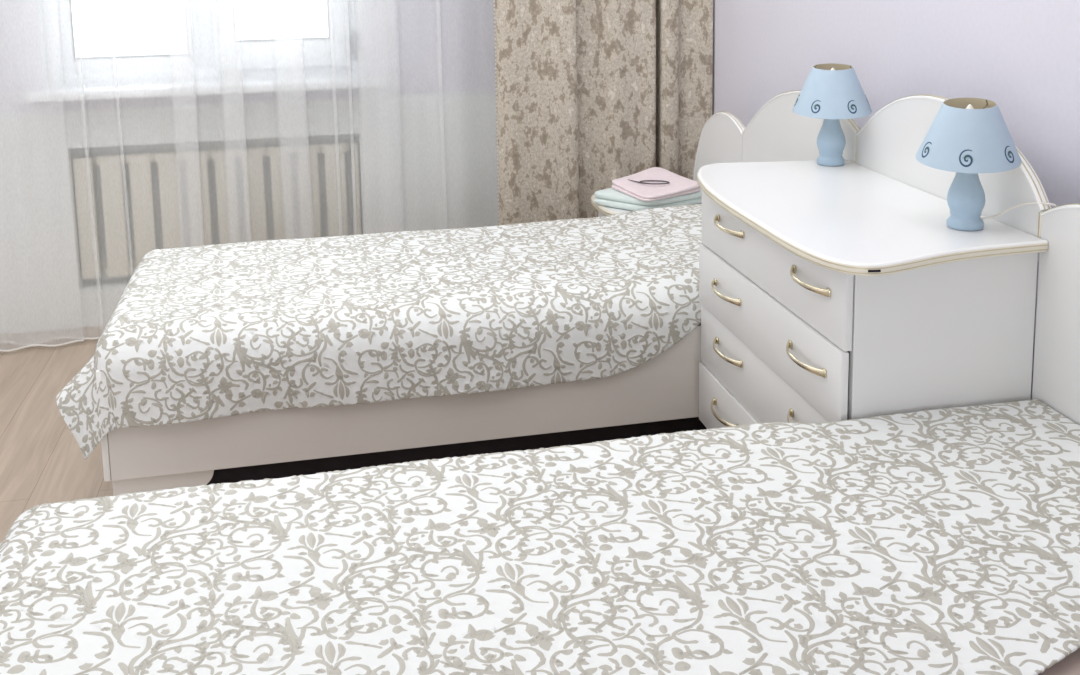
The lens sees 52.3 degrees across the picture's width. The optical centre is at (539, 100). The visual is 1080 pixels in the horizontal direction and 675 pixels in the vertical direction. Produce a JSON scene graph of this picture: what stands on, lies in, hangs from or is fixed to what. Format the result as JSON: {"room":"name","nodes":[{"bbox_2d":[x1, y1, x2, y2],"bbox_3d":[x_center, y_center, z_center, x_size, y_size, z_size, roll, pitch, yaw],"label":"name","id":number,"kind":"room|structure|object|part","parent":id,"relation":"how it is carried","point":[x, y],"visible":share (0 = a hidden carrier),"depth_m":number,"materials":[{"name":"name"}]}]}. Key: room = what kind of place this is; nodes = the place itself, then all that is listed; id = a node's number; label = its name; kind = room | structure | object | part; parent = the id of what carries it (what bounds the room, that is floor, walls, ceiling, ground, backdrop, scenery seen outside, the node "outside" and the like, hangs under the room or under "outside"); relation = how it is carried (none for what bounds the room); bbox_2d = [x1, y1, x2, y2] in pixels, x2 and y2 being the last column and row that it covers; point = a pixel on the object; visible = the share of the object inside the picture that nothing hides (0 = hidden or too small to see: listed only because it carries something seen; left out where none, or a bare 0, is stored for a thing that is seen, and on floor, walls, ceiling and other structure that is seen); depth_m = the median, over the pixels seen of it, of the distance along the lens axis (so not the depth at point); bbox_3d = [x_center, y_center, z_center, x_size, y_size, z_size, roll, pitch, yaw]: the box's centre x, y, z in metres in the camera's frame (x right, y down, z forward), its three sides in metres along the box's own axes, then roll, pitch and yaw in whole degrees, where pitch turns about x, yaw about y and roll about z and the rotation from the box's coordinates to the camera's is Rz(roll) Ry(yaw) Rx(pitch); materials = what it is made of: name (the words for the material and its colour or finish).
{"room":"bedroom","nodes":[
{"label":"bedroom","id":0,"kind":"room"},
{"bbox_2d":[0,326,112,542],"bbox_3d":[-1.062,1.393,1.712,5.000,0.060,6.872,-3,9,-12],"label":"floor","id":1,"kind":"structure","parent":0,"point":[42,461],"depth_m":3.62,"materials":[{"name":"brown wood"}]},
{"bbox_2d":[95,90,860,495],"bbox_3d":[-0.190,0.546,3.312,2.039,1.112,0.879,-3,9,-12],"label":"bed","id":2,"kind":"object","parent":1,"relation":"on","point":[659,395],"visible":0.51,"depth_m":2.96,"materials":[{"name":"laminate"}]},
{"bbox_3d":[-1.182,0.761,3.161,0.017,0.293,0.822,-3,9,-12],"label":"foot panel","id":3,"kind":"part","parent":2,"relation":"part of","materials":[{"name":"white wood"}]},
{"bbox_2d":[56,204,702,459],"bbox_3d":[-0.256,0.620,3.341,2.112,0.337,0.896,-3,9,-12],"label":"bedspread","id":4,"kind":"object","parent":2,"relation":"on","point":[195,333],"visible":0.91,"depth_m":2.97,"materials":[{"name":"beige fabric"}]},
{"bbox_3d":[-0.113,0.783,2.975,1.996,0.268,0.018,-3,9,-12],"label":"panel","id":5,"kind":"part","parent":2,"relation":"part of","materials":[{"name":"laminate"}]},
{"bbox_3d":[0.800,0.392,3.465,0.022,0.869,0.804,-3,9,-12],"label":"headboard","id":6,"kind":"part","parent":2,"relation":"part of","materials":[{"name":"white laminate"}]},
{"bbox_2d":[591,111,744,216],"bbox_3d":[0.449,0.507,4.081,0.477,0.942,0.503,-3,9,-12],"label":"nightstand","id":7,"kind":"object","parent":1,"relation":"on","point":[720,141],"visible":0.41,"depth_m":4.02,"materials":[{"name":"white laminate"}]},
{"bbox_2d":[594,187,701,210],"bbox_3d":[0.415,0.349,4.066,0.400,0.045,0.280,-6,10,-32],"label":"folded towel","id":8,"kind":"object","parent":7,"relation":"on","point":[610,197],"visible":0.52,"depth_m":3.97,"materials":[{"name":"fabric"}]},
{"bbox_2d":[612,167,700,200],"bbox_3d":[0.415,0.303,4.061,0.275,0.043,0.328,-6,10,-28],"label":"folded towel","id":9,"kind":"object","parent":8,"relation":"on","point":[679,185],"visible":0.94,"depth_m":4.02,"materials":[{"name":"pink fabric"}]},
{"bbox_2d":[628,179,669,184],"bbox_3d":[0.399,0.298,4.047,0.154,0.008,0.058,0,8,6],"label":"hair clip","id":10,"kind":"object","parent":9,"relation":"on","point":[642,181],"visible":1,"depth_m":4.05,"materials":[{"name":"black metal"}]},
{"bbox_2d":[595,197,701,212],"bbox_3d":[0.429,0.380,4.103,0.443,0.022,0.399,-3,9,-12],"label":"countertop","id":11,"kind":"structure","parent":7,"relation":"on","point":[611,208],"depth_m":3.96,"materials":[{"name":"white wood"}]},
{"bbox_2d":[697,95,1050,428],"bbox_3d":[0.717,0.589,2.660,0.530,1.187,0.983,-3,9,-12],"label":"dresser","id":12,"kind":"object","parent":1,"relation":"on","point":[847,291],"visible":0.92,"depth_m":2.35,"materials":[{"name":"white laminate"}]},
{"bbox_3d":[0.471,0.817,2.861,0.034,0.018,0.180,-3,9,-12],"label":"handle","id":13,"kind":"part","parent":12,"relation":"part of","materials":[{"name":"gold metal"}]},
{"bbox_3d":[0.465,0.489,2.812,0.034,0.018,0.180,-3,9,-12],"label":"handle","id":14,"kind":"part","parent":12,"relation":"part of","materials":[{"name":"gold metal"}]},
{"bbox_3d":[0.473,0.648,2.837,0.034,0.018,0.180,-3,9,-12],"label":"handle","id":15,"kind":"part","parent":12,"relation":"part of","materials":[{"name":"gold metal"}]},
{"bbox_3d":[0.537,0.868,2.677,0.017,0.167,0.829,-3,9,-12],"label":"drawer","id":16,"kind":"part","parent":12,"relation":"part of","materials":[{"name":"white laminate"}]},
{"bbox_3d":[0.468,0.318,2.788,0.034,0.018,0.180,-3,9,-12],"label":"handle","id":17,"kind":"part","parent":12,"relation":"part of","materials":[{"name":"gold metal"}]},
{"bbox_3d":[0.539,0.700,2.653,0.017,0.167,0.829,-3,9,-12],"label":"drawer","id":18,"kind":"part","parent":12,"relation":"part of","materials":[{"name":"white laminate"}]},
{"bbox_3d":[0.531,0.532,2.627,0.017,0.167,0.829,-3,9,-12],"label":"drawer","id":19,"kind":"part","parent":12,"relation":"part of","materials":[{"name":"white laminate"}]},
{"bbox_3d":[0.534,0.359,2.602,0.017,0.175,0.829,-3,9,-12],"label":"drawer","id":20,"kind":"part","parent":12,"relation":"part of","materials":[{"name":"white laminate"}]},
{"bbox_3d":[0.569,0.713,2.389,0.034,0.018,0.180,-3,9,-12],"label":"handle","id":21,"kind":"part","parent":12,"relation":"part of","materials":[{"name":"gold metal"}]},
{"bbox_3d":[0.560,0.554,2.364,0.034,0.018,0.180,-3,9,-12],"label":"handle","id":22,"kind":"part","parent":12,"relation":"part of","materials":[{"name":"gold metal"}]},
{"bbox_3d":[0.563,0.383,2.340,0.034,0.018,0.180,-3,9,-12],"label":"handle","id":23,"kind":"part","parent":12,"relation":"part of","materials":[{"name":"gold metal"}]},
{"bbox_2d":[792,63,871,165],"bbox_3d":[0.797,0.037,3.006,0.210,0.271,0.210,-3,9,-12],"label":"table lamp","id":24,"kind":"object","parent":12,"relation":"on","point":[831,92],"visible":0.95,"depth_m":2.94,"materials":[{"name":"blue ceramic"}]},
{"bbox_3d":[0.796,-0.032,2.995,0.210,0.131,0.210,-3,9,-12],"label":"lamp shade","id":25,"kind":"part","parent":24,"relation":"part of","materials":[{"name":"blue fabric"}]},
{"bbox_3d":[0.862,0.124,3.015,0.076,0.090,0.010,-4,9,-19],"label":"power cord","id":26,"kind":"part","parent":24,"relation":"part of","materials":[{"name":"white plastic"}]},
{"bbox_2d":[701,160,1042,262],"bbox_3d":[0.701,0.248,2.608,0.501,0.022,0.975,-3,9,-12],"label":"countertop","id":27,"kind":"structure","parent":12,"relation":"on","point":[852,212],"depth_m":2.51,"materials":[{"name":"white wood"}]},
{"bbox_3d":[0.833,0.676,2.292,0.409,0.724,0.018,-3,9,-12],"label":"panel","id":28,"kind":"part","parent":12,"relation":"part of","materials":[{"name":"white laminate"}]},
{"bbox_2d":[916,97,1056,230],"bbox_3d":[0.925,0.135,2.328,0.235,0.272,0.239,-3,9,-12],"label":"table lamp","id":29,"kind":"object","parent":12,"relation":"on","point":[968,137],"visible":1,"depth_m":2.28,"materials":[{"name":"blue ceramic"}]},
{"bbox_3d":[0.908,0.066,2.330,0.210,0.135,0.209,-3,9,-12],"label":"lamp shade","id":30,"kind":"part","parent":29,"relation":"part of","materials":[{"name":"blue fabric"}]},
{"bbox_3d":[1.003,0.231,2.295,0.154,0.054,0.017,5,11,37],"label":"power cord","id":31,"kind":"part","parent":29,"relation":"part of","materials":[{"name":"white plastic"}]},
{"bbox_2d":[1032,203,1079,674],"bbox_3d":[0.148,0.782,1.718,2.039,1.101,0.847,-3,9,-12],"label":"bed","id":32,"kind":"object","parent":1,"relation":"on","point":[1056,370],"visible":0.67,"depth_m":2.21,"materials":[{"name":"laminate"}]},
{"bbox_2d":[0,399,1079,674],"bbox_3d":[0.085,0.866,1.724,2.116,0.293,1.014,-3,9,-12],"label":"bedspread","id":33,"kind":"object","parent":32,"relation":"on","point":[944,541],"visible":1,"depth_m":1.73,"materials":[{"name":"beige fabric"}]},
{"bbox_3d":[1.129,0.622,1.913,0.022,0.858,0.818,-3,9,-12],"label":"headboard","id":34,"kind":"part","parent":32,"relation":"part of","materials":[{"name":"white laminate"}]},
{"bbox_3d":[0.147,0.830,1.713,1.990,0.170,0.796,-3,9,-12],"label":"mattress","id":35,"kind":"part","parent":32,"relation":"part of","materials":[{"name":"fabric"}]},
{"bbox_2d":[0,0,498,333],"bbox_3d":[-1.740,-0.419,4.595,4.800,2.700,0.300,-3,9,-12],"label":"wall","id":36,"kind":"structure","parent":0,"point":[426,140],"depth_m":4.69,"materials":[{"name":"white paint"}]},
{"bbox_2d":[21,0,385,102],"bbox_3d":[-1.370,-0.724,4.469,1.406,1.372,0.332,-3,9,-12],"label":"window","id":37,"kind":"structure","parent":36,"relation":"in","point":[215,63],"depth_m":4.61,"materials":[{"name":"white plastic"}]},
{"bbox_3d":[-1.713,-0.740,4.526,0.545,1.245,0.055,-3,9,-12],"label":"sash","id":38,"kind":"part","parent":37,"relation":"part of","materials":[{"name":"white plastic"}]},
{"bbox_3d":[-1.351,-0.060,4.532,1.406,0.040,0.262,-3,9,-12],"label":"sill","id":39,"kind":"part","parent":37,"relation":"part of","materials":[{"name":"white plastic"}]},
{"bbox_3d":[-1.108,-0.767,4.635,0.565,1.255,0.075,-3,9,-12],"label":"sash","id":40,"kind":"part","parent":37,"relation":"part of","materials":[{"name":"white plastic"}]},
{"bbox_3d":[-0.790,-0.233,4.716,0.026,0.115,0.052,-3,9,-12],"label":"handle","id":41,"kind":"part","parent":37,"relation":"part of","materials":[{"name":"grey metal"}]},
{"bbox_2d":[73,142,361,278],"bbox_3d":[-1.361,0.461,4.720,1.164,0.521,0.070,-3,9,-12],"label":"radiator","id":42,"kind":"object","parent":36,"relation":"attached to","point":[118,263],"visible":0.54,"depth_m":4.67,"materials":[{"name":"metal"}]},
{"bbox_2d":[713,0,1079,399],"bbox_3d":[1.302,-0.093,2.050,0.100,2.700,6.772,-3,9,-12],"label":"wall","id":43,"kind":"structure","parent":0,"point":[1021,56],"depth_m":2.97,"materials":[{"name":"purple paint"}]},
{"bbox_3d":[-1.109,-1.347,1.306,5.000,0.080,6.872,-3,9,-12],"label":"ceiling","id":44,"kind":"structure","parent":0,"visible":0},
{"bbox_3d":[-1.386,-1.644,4.057,4.190,0.130,0.240,-3,9,-12],"label":"trim","id":45,"kind":"structure","parent":44,"relation":"attached to","visible":0},
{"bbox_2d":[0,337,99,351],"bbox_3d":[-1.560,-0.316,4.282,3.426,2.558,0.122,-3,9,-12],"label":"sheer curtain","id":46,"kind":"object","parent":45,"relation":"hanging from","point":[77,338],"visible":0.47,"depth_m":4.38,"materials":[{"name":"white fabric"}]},
{"bbox_2d":[493,0,712,224],"bbox_3d":[0.259,-0.397,4.546,0.909,2.563,0.137,-2,9,-7],"label":"curtain","id":47,"kind":"object","parent":45,"relation":"hanging from","point":[591,94],"visible":0.59,"depth_m":4.56,"materials":[{"name":"beige fabric"}]}
]}

